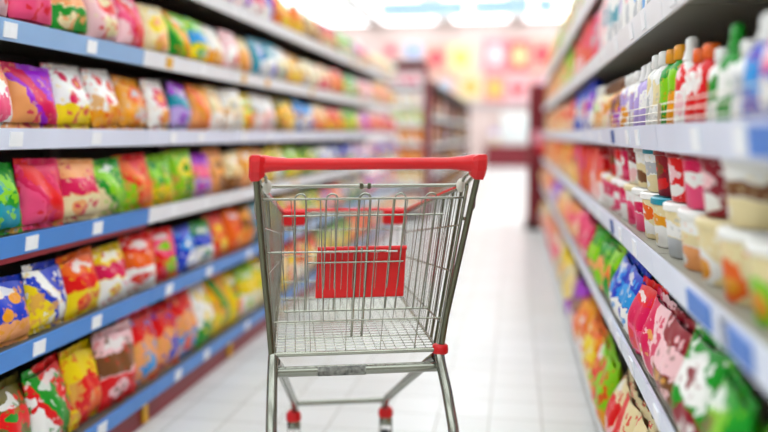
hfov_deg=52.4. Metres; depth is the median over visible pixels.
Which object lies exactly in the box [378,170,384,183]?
snack bag
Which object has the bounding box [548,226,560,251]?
snack bag
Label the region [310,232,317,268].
snack bag
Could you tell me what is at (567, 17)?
carton
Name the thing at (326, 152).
snack bag
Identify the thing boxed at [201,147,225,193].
snack bag
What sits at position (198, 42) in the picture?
snack bag
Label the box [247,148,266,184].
snack bag
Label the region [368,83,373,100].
snack bag
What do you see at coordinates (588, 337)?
snack bag
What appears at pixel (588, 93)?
bottle
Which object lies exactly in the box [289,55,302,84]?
snack bag
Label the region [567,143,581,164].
carton
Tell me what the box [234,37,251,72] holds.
snack bag
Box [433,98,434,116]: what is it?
carton
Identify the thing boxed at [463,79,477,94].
print
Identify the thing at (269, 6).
snack bag
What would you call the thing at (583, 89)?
bottle
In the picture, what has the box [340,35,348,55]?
snack bag
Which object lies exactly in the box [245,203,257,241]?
snack bag
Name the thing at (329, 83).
snack bag
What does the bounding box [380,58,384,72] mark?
snack bag
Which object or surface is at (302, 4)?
ceiling lamp
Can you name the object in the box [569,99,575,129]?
bottle
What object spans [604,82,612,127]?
bottle
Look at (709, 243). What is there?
tub
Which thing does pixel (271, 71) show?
snack bag
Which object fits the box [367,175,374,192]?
snack bag
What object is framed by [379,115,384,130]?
snack bag
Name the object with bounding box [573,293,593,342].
snack bag
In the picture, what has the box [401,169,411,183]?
carton
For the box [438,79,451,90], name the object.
print
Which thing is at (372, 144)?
snack bag
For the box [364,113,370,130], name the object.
snack bag
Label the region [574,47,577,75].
carton
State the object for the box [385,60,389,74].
snack bag
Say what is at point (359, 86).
snack bag
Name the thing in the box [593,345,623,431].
snack bag
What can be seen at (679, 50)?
bottle
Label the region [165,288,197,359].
snack bag
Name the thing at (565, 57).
carton
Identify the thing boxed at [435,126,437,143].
carton
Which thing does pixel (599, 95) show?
bottle
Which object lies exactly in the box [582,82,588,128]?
bottle
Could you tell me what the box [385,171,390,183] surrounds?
snack bag
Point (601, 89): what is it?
bottle
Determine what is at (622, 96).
bottle
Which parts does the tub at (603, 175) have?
lid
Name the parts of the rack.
price rail, price rail, price rail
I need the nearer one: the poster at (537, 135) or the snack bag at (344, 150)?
the snack bag at (344, 150)
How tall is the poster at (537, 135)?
0.160 m
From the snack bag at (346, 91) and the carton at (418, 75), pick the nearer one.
the snack bag at (346, 91)
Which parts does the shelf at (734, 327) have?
price rail, price rail, price rail, shelf, price rail, shelf, shelf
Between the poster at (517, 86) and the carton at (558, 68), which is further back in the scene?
the poster at (517, 86)
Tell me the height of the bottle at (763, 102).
0.161 m
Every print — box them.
[385,45,395,54]
[407,46,418,54]
[429,50,442,65]
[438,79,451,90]
[453,49,467,65]
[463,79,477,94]
[487,45,501,64]
[488,80,500,96]
[510,85,524,95]
[512,47,525,64]
[534,45,548,63]
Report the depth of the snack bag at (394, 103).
8.86 m
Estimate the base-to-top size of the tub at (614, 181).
0.231 m
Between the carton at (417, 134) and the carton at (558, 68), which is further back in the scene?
the carton at (417, 134)
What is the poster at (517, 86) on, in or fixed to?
attached to the wall
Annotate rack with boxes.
[429,81,469,215]
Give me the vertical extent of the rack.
1.800 m
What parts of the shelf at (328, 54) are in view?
panel, shelf, shelf, shelf, price rail, price rail, price rail, price rail, price rail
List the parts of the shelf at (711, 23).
price rail, price rail, price rail, price rail, shelf, shelf, shelf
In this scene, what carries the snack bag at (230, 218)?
on the shelf at (240, 20)
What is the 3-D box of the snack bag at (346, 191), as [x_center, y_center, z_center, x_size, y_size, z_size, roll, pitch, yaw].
[-0.335,-0.200,6.461,0.091,0.181,0.204,2,6,15]
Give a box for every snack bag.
[0,0,7,17]
[0,61,57,128]
[0,66,12,127]
[0,162,22,235]
[0,273,29,346]
[0,371,30,431]
[7,0,51,26]
[13,158,63,230]
[21,258,66,335]
[21,351,70,431]
[40,62,89,128]
[46,0,86,35]
[52,158,99,221]
[55,245,99,321]
[59,337,101,431]
[80,68,119,128]
[82,0,117,42]
[91,241,127,307]
[91,318,136,413]
[92,157,125,216]
[111,75,144,129]
[111,153,151,211]
[113,0,143,47]
[116,306,157,387]
[118,232,155,292]
[136,3,168,54]
[139,78,169,129]
[141,226,176,281]
[144,153,173,206]
[148,302,179,372]
[161,10,190,58]
[164,148,193,202]
[165,80,190,129]
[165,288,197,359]
[172,223,195,274]
[184,16,208,62]
[184,281,213,349]
[185,84,210,129]
[188,219,213,267]
[189,153,211,196]
[201,25,223,66]
[201,85,223,130]
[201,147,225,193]
[202,211,227,259]
[202,272,229,336]
[217,28,239,69]
[217,89,242,130]
[219,270,242,325]
[221,151,242,191]
[221,208,243,252]
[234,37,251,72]
[234,262,257,316]
[236,148,252,188]
[238,0,251,10]
[238,93,253,130]
[239,206,255,247]
[244,92,265,130]
[244,254,263,309]
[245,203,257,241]
[246,37,265,75]
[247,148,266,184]
[252,0,264,15]
[259,41,277,78]
[259,96,275,130]
[262,148,276,181]
[263,0,273,20]
[267,145,286,181]
[269,98,287,130]
[272,0,286,25]
[273,47,285,80]
[274,201,285,229]
[278,194,293,227]
[281,254,289,290]
[282,1,293,29]
[282,52,294,82]
[282,146,295,179]
[284,101,294,130]
[284,239,297,287]
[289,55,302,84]
[290,0,303,33]
[290,235,307,279]
[291,98,302,130]
[291,147,301,176]
[292,192,304,208]
[297,60,312,85]
[299,104,313,129]
[299,147,311,173]
[300,11,310,37]
[300,191,311,217]
[302,233,314,270]
[306,15,318,41]
[306,189,319,214]
[308,63,319,87]
[309,105,319,129]
[309,149,319,172]
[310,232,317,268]
[312,18,325,44]
[313,231,326,246]
[315,65,326,89]
[315,105,326,129]
[316,148,324,170]
[317,189,327,207]
[319,147,331,157]
[321,188,331,207]
[322,68,332,91]
[323,23,333,47]
[323,108,332,130]
[324,227,333,246]
[326,145,337,157]
[327,222,340,246]
[328,69,339,92]
[328,188,336,207]
[330,109,338,130]
[331,30,337,49]
[332,109,343,130]
[332,219,345,245]
[334,32,342,53]
[334,182,344,205]
[335,70,343,93]
[336,147,342,157]
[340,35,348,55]
[340,75,349,94]
[340,145,348,157]
[340,181,349,202]
[341,109,348,130]
[341,219,349,245]
[345,37,353,57]
[345,111,353,130]
[345,216,355,243]
[346,145,353,157]
[346,181,353,200]
[347,76,354,95]
[347,144,357,157]
[347,214,356,238]
[349,40,358,60]
[349,178,359,196]
[350,111,358,130]
[351,79,358,96]
[353,144,363,157]
[354,41,363,61]
[355,79,361,97]
[356,113,363,130]
[356,216,363,237]
[357,177,363,193]
[358,80,367,99]
[358,144,367,157]
[359,111,367,130]
[360,143,370,157]
[361,175,369,192]
[362,47,366,63]
[363,205,372,232]
[364,48,371,65]
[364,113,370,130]
[365,82,371,100]
[367,144,373,157]
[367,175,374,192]
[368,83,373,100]
[368,114,375,130]
[371,53,378,69]
[371,84,378,101]
[371,143,377,157]
[371,173,377,190]
[371,206,376,228]
[372,114,381,130]
[373,114,378,130]
[375,54,381,70]
[375,143,381,157]
[375,173,380,188]
[375,202,382,224]
[377,86,384,102]
[377,87,382,102]
[377,143,384,157]
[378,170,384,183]
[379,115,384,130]
[380,56,387,73]
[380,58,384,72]
[380,200,387,207]
[381,142,388,157]
[382,89,387,103]
[382,116,388,131]
[382,171,387,183]
[384,115,390,130]
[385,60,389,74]
[385,89,391,104]
[385,170,393,183]
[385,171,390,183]
[387,61,393,76]
[388,90,393,104]
[388,117,393,131]
[388,143,393,157]
[390,142,396,156]
[391,92,395,105]
[391,170,395,182]
[393,63,396,77]
[539,200,545,216]
[540,167,546,181]
[541,205,550,225]
[542,210,550,230]
[544,211,554,233]
[545,173,553,194]
[545,216,551,238]
[546,216,557,233]
[547,221,559,246]
[548,175,557,191]
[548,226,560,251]
[549,179,558,198]
[550,181,559,199]
[550,232,559,256]
[551,227,563,242]
[551,232,566,263]
[552,185,559,204]
[553,234,565,261]
[554,183,563,209]
[554,242,568,269]
[555,184,565,208]
[555,242,570,277]
[557,188,569,217]
[558,250,572,283]
[560,191,574,215]
[560,252,578,286]
[561,259,575,291]
[562,196,573,218]
[563,198,576,229]
[563,260,580,297]
[564,267,581,316]
[566,200,580,235]
[568,275,586,327]
[570,202,585,228]
[571,208,585,235]
[571,282,593,326]
[573,209,591,247]
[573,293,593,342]
[577,294,598,354]
[578,215,595,257]
[581,307,605,366]
[582,218,599,264]
[584,320,608,382]
[587,225,610,279]
[589,329,619,405]
[593,235,621,292]
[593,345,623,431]
[603,243,627,300]
[605,369,638,431]
[609,251,636,328]
[611,382,647,431]
[618,259,651,334]
[627,275,668,358]
[633,400,659,431]
[639,286,683,379]
[647,421,654,431]
[653,305,701,407]
[671,322,741,431]
[702,359,764,431]
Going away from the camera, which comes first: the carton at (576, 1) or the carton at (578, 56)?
the carton at (578, 56)
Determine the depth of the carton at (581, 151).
3.87 m
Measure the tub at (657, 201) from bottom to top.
0.231 m
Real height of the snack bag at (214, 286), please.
0.294 m
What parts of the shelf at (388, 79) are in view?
panel, shelf, shelf, price rail, price rail, price rail, price rail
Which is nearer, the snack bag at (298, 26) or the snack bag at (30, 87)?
the snack bag at (30, 87)
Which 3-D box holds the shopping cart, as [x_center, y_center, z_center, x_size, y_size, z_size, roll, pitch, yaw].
[-0.070,0.354,2.113,0.540,1.054,0.968,-1,6,-7]
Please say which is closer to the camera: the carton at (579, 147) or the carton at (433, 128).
the carton at (579, 147)
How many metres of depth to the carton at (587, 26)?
3.72 m
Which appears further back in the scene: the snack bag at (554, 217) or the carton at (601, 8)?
the snack bag at (554, 217)
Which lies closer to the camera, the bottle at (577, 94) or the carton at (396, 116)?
the bottle at (577, 94)
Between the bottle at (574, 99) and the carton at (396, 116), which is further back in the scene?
the carton at (396, 116)
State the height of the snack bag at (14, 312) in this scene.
0.202 m
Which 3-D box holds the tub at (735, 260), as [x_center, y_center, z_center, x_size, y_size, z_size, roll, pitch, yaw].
[0.597,0.021,1.220,0.142,0.231,0.149,1,6,14]
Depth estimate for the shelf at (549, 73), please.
7.36 m
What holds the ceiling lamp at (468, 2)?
attached to the ceiling
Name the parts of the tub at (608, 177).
lid, food tub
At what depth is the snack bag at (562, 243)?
5.44 m
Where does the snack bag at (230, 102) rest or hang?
on the shelf at (240, 20)
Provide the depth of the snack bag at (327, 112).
5.76 m
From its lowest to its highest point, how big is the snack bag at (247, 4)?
0.219 m
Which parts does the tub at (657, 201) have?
lid, lid, food tub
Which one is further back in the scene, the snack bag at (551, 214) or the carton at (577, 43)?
the snack bag at (551, 214)
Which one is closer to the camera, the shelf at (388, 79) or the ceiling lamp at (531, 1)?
the shelf at (388, 79)
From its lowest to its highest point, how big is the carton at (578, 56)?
0.180 m
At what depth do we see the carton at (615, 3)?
2.68 m
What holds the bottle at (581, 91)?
on the shelf at (584, 15)
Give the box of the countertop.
[484,145,527,166]
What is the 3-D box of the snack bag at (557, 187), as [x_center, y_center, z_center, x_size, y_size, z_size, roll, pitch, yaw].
[1.333,-0.154,5.954,0.093,0.169,0.218,1,6,7]
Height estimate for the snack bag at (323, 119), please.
0.182 m
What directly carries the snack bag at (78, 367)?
on the shelf at (21, 42)
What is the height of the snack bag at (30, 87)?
0.197 m
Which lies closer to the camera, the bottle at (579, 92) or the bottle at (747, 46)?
the bottle at (747, 46)
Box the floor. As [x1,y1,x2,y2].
[135,167,603,431]
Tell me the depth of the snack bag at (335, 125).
5.98 m
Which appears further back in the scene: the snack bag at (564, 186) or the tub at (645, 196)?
the snack bag at (564, 186)
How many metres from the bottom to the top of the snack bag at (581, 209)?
0.174 m
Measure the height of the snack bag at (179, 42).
0.201 m
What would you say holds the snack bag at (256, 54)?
on the shelf at (240, 20)
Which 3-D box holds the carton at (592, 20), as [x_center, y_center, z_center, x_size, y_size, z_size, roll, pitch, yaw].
[0.990,-0.792,3.583,0.090,0.225,0.143,1,6,10]
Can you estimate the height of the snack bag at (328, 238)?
0.232 m
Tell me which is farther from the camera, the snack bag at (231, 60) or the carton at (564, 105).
the carton at (564, 105)
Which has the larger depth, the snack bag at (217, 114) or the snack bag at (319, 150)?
the snack bag at (319, 150)
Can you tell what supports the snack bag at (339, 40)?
on the shelf at (328, 54)
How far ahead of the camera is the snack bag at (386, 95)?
8.31 m
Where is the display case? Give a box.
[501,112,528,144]
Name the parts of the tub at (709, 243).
lid, lid, food tub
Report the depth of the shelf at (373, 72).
7.79 m
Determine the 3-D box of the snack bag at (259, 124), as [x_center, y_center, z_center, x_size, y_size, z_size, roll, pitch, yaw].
[-0.700,-0.563,4.241,0.090,0.213,0.203,2,6,17]
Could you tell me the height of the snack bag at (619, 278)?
0.217 m
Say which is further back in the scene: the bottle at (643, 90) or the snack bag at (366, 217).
the snack bag at (366, 217)
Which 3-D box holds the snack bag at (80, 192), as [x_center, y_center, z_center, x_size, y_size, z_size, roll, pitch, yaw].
[-0.986,-0.084,2.506,0.090,0.208,0.224,1,6,14]
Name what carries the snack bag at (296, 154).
on the shelf at (292, 40)
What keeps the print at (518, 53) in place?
attached to the poster at (519, 51)
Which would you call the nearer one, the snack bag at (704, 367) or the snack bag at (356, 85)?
the snack bag at (704, 367)
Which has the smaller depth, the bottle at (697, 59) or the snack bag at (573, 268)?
the bottle at (697, 59)
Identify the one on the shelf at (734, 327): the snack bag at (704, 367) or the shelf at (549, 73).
the snack bag at (704, 367)
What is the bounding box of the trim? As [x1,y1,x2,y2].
[470,104,528,106]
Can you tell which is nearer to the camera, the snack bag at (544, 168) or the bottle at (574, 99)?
the bottle at (574, 99)
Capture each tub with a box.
[601,173,611,205]
[606,145,616,209]
[611,146,623,213]
[617,146,630,218]
[624,147,638,224]
[631,148,647,231]
[640,149,658,239]
[650,150,671,248]
[663,152,687,258]
[677,154,705,271]
[695,156,728,287]
[716,158,767,307]
[744,235,767,328]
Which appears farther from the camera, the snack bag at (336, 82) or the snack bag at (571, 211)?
the snack bag at (336, 82)
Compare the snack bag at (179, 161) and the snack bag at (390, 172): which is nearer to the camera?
the snack bag at (179, 161)
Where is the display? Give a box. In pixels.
[387,60,428,219]
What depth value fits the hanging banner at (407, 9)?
17.69 m
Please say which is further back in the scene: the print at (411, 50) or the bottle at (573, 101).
the print at (411, 50)
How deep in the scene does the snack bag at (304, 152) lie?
5.17 m
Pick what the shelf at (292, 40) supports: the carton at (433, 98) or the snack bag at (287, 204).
the snack bag at (287, 204)
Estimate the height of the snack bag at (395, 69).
0.185 m
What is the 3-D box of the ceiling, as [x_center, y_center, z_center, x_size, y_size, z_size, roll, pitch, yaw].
[1.978,-5.165,11.358,16.000,0.100,32.000,1,6,9]
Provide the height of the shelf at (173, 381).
2.060 m
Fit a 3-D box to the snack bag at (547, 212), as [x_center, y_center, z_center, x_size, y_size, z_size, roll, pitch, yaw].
[1.631,0.051,7.791,0.106,0.228,0.257,1,6,10]
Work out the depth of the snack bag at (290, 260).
4.88 m
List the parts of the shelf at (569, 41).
price rail, price rail, price rail, price rail, price rail, price rail, shelf, shelf, shelf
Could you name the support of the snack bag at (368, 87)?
on the shelf at (373, 72)
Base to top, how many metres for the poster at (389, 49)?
0.551 m
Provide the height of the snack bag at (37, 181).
0.213 m
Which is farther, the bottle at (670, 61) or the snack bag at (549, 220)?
the snack bag at (549, 220)
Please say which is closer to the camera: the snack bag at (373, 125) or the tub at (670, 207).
the tub at (670, 207)
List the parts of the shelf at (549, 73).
shelf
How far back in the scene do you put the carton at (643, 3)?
2.09 m
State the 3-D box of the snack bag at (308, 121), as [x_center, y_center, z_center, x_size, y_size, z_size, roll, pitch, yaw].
[-0.524,-0.661,5.222,0.092,0.171,0.221,2,6,22]
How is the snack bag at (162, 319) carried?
on the shelf at (173, 381)
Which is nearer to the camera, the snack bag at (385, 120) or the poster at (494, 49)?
the snack bag at (385, 120)
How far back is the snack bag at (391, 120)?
8.69 m
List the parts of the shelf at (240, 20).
panel, shelf, shelf, shelf, shelf, shelf, price rail, price rail, price rail, price rail, price rail, price rail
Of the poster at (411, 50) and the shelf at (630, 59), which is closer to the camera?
the shelf at (630, 59)
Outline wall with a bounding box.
[330,19,573,154]
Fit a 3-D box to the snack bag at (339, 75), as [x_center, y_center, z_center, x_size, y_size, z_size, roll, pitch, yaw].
[-0.365,-1.056,6.175,0.090,0.181,0.209,1,6,7]
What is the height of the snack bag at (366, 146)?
0.180 m
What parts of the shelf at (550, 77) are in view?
shelf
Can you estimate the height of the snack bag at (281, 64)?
0.216 m
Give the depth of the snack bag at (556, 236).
6.01 m
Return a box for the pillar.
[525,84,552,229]
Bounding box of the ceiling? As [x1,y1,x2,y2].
[343,0,524,21]
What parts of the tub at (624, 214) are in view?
lid, food tub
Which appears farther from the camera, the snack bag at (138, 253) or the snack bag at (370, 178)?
the snack bag at (370, 178)
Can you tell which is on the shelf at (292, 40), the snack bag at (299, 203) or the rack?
the snack bag at (299, 203)
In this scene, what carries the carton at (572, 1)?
on the shelf at (569, 41)
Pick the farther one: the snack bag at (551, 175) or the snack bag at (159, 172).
the snack bag at (551, 175)
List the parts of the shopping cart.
handle, upright post, panel, leg, rail, panel, gate sill, child seat, handle, rail, panel, leg, upright post, handle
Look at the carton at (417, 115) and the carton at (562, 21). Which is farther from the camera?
the carton at (417, 115)
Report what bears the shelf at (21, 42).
on the floor
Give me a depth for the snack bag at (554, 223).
6.55 m
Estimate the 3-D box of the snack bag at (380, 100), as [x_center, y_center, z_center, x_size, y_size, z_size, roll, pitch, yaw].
[-0.063,-1.236,7.938,0.090,0.167,0.203,2,6,19]
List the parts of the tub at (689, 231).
lid, lid, food tub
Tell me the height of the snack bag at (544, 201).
0.232 m
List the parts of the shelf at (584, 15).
price rail, price rail, price rail, price rail, price rail, shelf, price rail, shelf, shelf, shelf, shelf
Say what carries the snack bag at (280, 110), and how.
on the shelf at (240, 20)
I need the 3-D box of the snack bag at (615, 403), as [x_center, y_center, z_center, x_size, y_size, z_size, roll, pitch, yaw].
[0.737,0.616,2.406,0.106,0.271,0.234,2,6,17]
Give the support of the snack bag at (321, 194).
on the shelf at (328, 54)
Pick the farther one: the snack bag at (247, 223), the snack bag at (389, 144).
the snack bag at (389, 144)
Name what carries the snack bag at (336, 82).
on the shelf at (328, 54)
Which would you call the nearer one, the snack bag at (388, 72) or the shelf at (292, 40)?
the shelf at (292, 40)
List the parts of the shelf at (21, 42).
panel, shelf, shelf, price rail, shelf, price rail, trim, price rail, price rail, shelf, price rail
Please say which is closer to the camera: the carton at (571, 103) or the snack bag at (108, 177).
the snack bag at (108, 177)
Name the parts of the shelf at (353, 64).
panel, shelf, shelf, shelf, shelf, price rail, price rail, price rail, price rail, price rail, price rail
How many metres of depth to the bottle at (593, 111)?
3.35 m
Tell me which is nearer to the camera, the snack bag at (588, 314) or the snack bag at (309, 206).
the snack bag at (588, 314)
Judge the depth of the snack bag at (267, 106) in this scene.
4.41 m
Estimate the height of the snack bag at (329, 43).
0.170 m
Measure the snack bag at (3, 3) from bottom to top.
0.200 m
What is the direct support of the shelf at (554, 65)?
on the floor
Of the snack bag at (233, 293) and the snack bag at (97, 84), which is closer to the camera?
the snack bag at (97, 84)
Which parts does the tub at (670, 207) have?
lid, lid, food tub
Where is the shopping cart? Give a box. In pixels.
[249,154,487,431]
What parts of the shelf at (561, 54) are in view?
price rail, price rail, price rail, price rail, price rail, price rail, shelf, shelf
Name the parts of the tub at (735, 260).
lid, food tub, lid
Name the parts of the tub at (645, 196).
lid, lid, food tub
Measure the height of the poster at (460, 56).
0.954 m
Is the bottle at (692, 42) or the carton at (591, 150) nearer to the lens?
the bottle at (692, 42)
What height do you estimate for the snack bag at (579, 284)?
0.251 m
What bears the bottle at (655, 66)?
on the shelf at (711, 23)
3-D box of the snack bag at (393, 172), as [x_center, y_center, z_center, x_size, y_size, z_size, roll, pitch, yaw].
[0.093,-0.460,9.013,0.092,0.172,0.220,2,6,16]
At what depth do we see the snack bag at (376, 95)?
7.69 m
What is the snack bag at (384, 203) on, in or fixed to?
on the shelf at (388, 79)
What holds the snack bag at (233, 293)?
on the shelf at (240, 20)
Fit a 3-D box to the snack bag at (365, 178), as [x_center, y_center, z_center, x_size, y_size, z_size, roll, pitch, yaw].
[-0.180,-0.303,7.440,0.091,0.181,0.220,1,6,13]
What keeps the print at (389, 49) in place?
attached to the poster at (389, 49)
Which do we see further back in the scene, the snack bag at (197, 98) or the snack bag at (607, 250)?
the snack bag at (197, 98)
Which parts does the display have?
panel, price rail, price rail, price rail, price rail, panel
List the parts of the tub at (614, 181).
lid, food tub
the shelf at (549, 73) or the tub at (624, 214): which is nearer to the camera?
the tub at (624, 214)
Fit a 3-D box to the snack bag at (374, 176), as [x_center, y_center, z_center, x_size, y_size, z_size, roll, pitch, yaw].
[-0.104,-0.342,7.827,0.093,0.181,0.222,0,6,-2]
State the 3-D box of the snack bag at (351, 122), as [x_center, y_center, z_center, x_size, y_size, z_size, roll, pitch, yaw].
[-0.304,-0.804,6.599,0.094,0.174,0.229,3,7,23]
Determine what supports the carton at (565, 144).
on the shelf at (569, 41)
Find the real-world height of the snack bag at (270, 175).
0.201 m
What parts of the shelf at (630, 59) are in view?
price rail, price rail, price rail, price rail, price rail, price rail, shelf, shelf, shelf, shelf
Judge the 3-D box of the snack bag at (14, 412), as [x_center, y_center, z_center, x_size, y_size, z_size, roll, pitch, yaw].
[-1.062,0.594,2.179,0.101,0.263,0.242,-1,6,-6]
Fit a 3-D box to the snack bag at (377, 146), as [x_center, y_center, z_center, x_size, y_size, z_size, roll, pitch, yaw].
[-0.063,-0.659,8.000,0.092,0.173,0.210,1,6,10]
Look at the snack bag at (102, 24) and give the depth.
2.59 m
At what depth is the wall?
27.06 m
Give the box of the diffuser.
[304,11,366,24]
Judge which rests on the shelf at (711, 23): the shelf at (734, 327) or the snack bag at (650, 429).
the snack bag at (650, 429)
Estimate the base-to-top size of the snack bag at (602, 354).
0.285 m
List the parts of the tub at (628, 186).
lid, food tub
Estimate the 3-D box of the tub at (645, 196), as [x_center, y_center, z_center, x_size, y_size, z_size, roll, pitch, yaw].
[0.726,-0.059,1.986,0.160,0.231,0.161,0,6,5]
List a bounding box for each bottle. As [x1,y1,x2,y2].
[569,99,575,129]
[570,101,574,129]
[571,100,574,129]
[574,94,578,129]
[575,92,579,129]
[576,90,582,129]
[578,91,582,129]
[579,89,584,129]
[581,85,586,128]
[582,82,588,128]
[584,80,590,128]
[585,79,593,128]
[587,80,593,128]
[589,79,602,128]
[592,87,598,128]
[594,86,602,128]
[597,87,603,127]
[599,86,606,127]
[602,86,609,127]
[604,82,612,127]
[607,81,615,127]
[610,79,619,126]
[613,77,624,126]
[617,78,626,126]
[619,76,630,126]
[624,73,635,126]
[628,71,640,125]
[633,65,646,125]
[638,62,653,125]
[645,55,660,124]
[652,51,667,124]
[659,49,675,123]
[666,44,685,123]
[674,36,699,122]
[684,48,704,121]
[694,43,721,121]
[706,47,727,120]
[716,23,745,119]
[731,39,757,118]
[741,11,767,117]
[758,44,767,116]
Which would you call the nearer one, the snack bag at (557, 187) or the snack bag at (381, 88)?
the snack bag at (557, 187)
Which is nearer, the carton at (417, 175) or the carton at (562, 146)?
the carton at (562, 146)
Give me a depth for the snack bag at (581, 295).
3.77 m
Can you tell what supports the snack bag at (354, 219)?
on the shelf at (353, 64)
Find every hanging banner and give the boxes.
[380,0,465,18]
[472,0,529,16]
[536,0,554,14]
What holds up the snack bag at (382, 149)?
on the shelf at (388, 79)
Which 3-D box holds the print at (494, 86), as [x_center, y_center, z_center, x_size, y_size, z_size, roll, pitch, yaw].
[3.803,-4.384,26.881,0.479,0.572,0.009,1,6,9]
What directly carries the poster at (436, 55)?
attached to the wall
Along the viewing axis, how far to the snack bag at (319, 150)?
5.60 m
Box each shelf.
[0,15,154,431]
[51,0,237,421]
[159,2,288,356]
[227,28,323,308]
[273,45,350,266]
[306,57,369,245]
[331,67,385,245]
[351,74,398,237]
[541,74,580,234]
[543,66,588,245]
[547,57,599,263]
[551,43,606,284]
[557,24,613,316]
[566,0,634,359]
[578,0,680,431]
[599,0,767,431]
[646,0,767,431]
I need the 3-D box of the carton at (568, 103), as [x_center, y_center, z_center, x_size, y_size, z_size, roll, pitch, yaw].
[1.220,-0.631,4.988,0.090,0.180,0.130,1,6,9]
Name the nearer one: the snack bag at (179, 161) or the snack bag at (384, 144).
the snack bag at (179, 161)
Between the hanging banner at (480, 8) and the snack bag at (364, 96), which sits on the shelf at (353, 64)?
the snack bag at (364, 96)
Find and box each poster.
[372,83,386,88]
[382,42,398,57]
[404,43,422,57]
[425,45,447,71]
[433,74,455,94]
[448,44,472,71]
[458,74,482,99]
[483,38,506,71]
[483,75,505,102]
[505,75,529,103]
[508,40,530,71]
[530,38,553,69]
[531,75,548,84]
[532,130,546,144]
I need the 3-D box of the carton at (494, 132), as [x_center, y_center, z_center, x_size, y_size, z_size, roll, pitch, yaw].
[3.736,-2.672,26.464,0.234,0.540,0.135,1,6,12]
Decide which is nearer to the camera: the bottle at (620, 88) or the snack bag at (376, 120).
the bottle at (620, 88)
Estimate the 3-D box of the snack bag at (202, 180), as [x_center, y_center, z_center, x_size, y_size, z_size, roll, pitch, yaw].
[-0.833,-0.183,3.489,0.090,0.199,0.211,2,6,19]
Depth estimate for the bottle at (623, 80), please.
2.53 m
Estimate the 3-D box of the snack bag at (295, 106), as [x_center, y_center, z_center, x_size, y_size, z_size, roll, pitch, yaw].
[-0.565,-0.647,5.027,0.086,0.225,0.227,1,6,6]
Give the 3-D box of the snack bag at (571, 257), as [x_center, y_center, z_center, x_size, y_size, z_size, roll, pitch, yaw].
[1.141,0.356,4.796,0.108,0.242,0.242,1,6,12]
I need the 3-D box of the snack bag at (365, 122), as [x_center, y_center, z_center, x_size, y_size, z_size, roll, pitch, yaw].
[-0.199,-0.874,7.186,0.090,0.185,0.215,1,6,14]
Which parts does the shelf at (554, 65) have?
price rail, price rail, shelf, shelf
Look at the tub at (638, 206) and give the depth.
2.12 m
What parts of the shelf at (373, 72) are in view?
panel, shelf, shelf, shelf, shelf, price rail, price rail, price rail, price rail, price rail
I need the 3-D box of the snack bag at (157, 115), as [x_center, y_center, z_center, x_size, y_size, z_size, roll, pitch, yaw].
[-0.899,-0.434,3.059,0.089,0.204,0.203,0,6,5]
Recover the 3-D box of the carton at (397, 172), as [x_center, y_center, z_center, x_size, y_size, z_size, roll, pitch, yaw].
[0.149,-0.509,10.080,0.133,0.184,0.099,1,6,9]
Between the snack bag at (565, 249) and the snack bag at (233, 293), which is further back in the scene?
the snack bag at (565, 249)
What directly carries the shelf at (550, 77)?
on the floor
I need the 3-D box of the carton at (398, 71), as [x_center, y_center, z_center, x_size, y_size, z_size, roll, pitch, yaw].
[0.149,-1.762,9.949,0.133,0.184,0.099,1,6,11]
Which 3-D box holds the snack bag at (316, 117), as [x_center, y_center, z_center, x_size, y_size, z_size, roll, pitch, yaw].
[-0.498,-0.683,5.411,0.091,0.176,0.215,1,6,9]
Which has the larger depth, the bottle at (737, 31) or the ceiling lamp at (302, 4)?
the ceiling lamp at (302, 4)
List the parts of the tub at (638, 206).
lid, lid, food tub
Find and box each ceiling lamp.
[282,0,348,9]
[368,8,438,23]
[451,5,509,22]
[466,0,471,4]
[525,2,570,20]
[530,0,570,3]
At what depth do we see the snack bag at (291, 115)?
4.81 m
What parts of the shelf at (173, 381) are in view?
panel, shelf, shelf, shelf, shelf, shelf, price rail, price rail, price rail, price rail, price rail, price rail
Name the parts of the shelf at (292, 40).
panel, shelf, shelf, shelf, shelf, shelf, price rail, price rail, price rail, price rail, price rail, price rail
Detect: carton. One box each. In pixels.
[390,70,400,84]
[390,110,400,123]
[390,129,400,142]
[390,149,400,157]
[390,193,400,207]
[391,91,400,104]
[393,170,400,183]
[401,70,412,83]
[401,91,412,104]
[401,110,411,123]
[401,129,411,142]
[401,149,411,157]
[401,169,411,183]
[401,193,411,207]
[412,110,422,123]
[412,129,422,142]
[412,169,422,183]
[412,193,422,207]
[413,70,423,83]
[413,91,422,104]
[413,149,422,157]
[432,125,434,144]
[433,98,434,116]
[435,99,437,117]
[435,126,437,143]
[440,176,443,191]
[441,126,443,143]
[442,102,443,118]
[490,129,497,144]
[556,68,560,92]
[557,141,568,167]
[558,28,560,50]
[559,108,560,130]
[559,142,561,168]
[561,21,562,44]
[561,142,564,170]
[562,63,563,86]
[562,146,563,171]
[564,12,568,38]
[564,57,565,84]
[564,105,565,130]
[564,142,577,164]
[564,147,566,174]
[565,17,567,36]
[565,104,566,130]
[566,55,570,82]
[567,57,570,81]
[567,103,568,129]
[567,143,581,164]
[567,148,569,176]
[568,4,570,31]
[569,102,572,115]
[569,143,579,177]
[570,0,573,27]
[570,50,572,78]
[571,149,572,178]
[572,47,574,77]
[572,144,591,180]
[574,41,579,70]
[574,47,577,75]
[575,0,577,17]
[575,149,576,181]
[576,145,597,184]
[577,0,579,13]
[577,44,579,72]
[579,34,583,70]
[580,151,582,186]
[582,146,603,188]
[583,26,585,66]
[585,22,588,64]
[585,152,587,190]
[587,147,606,193]
[588,16,594,61]
[591,22,594,58]
[591,153,594,195]
[593,148,608,198]
[594,10,599,55]
[597,155,610,202]
[599,4,602,50]
[601,0,607,48]
[606,0,611,43]
[611,0,618,38]
[618,0,623,31]
[623,0,630,26]
[630,0,639,19]
[640,0,646,10]
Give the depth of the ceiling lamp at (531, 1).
22.61 m
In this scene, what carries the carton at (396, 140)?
on the display
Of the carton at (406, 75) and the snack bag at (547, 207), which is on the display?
the carton at (406, 75)

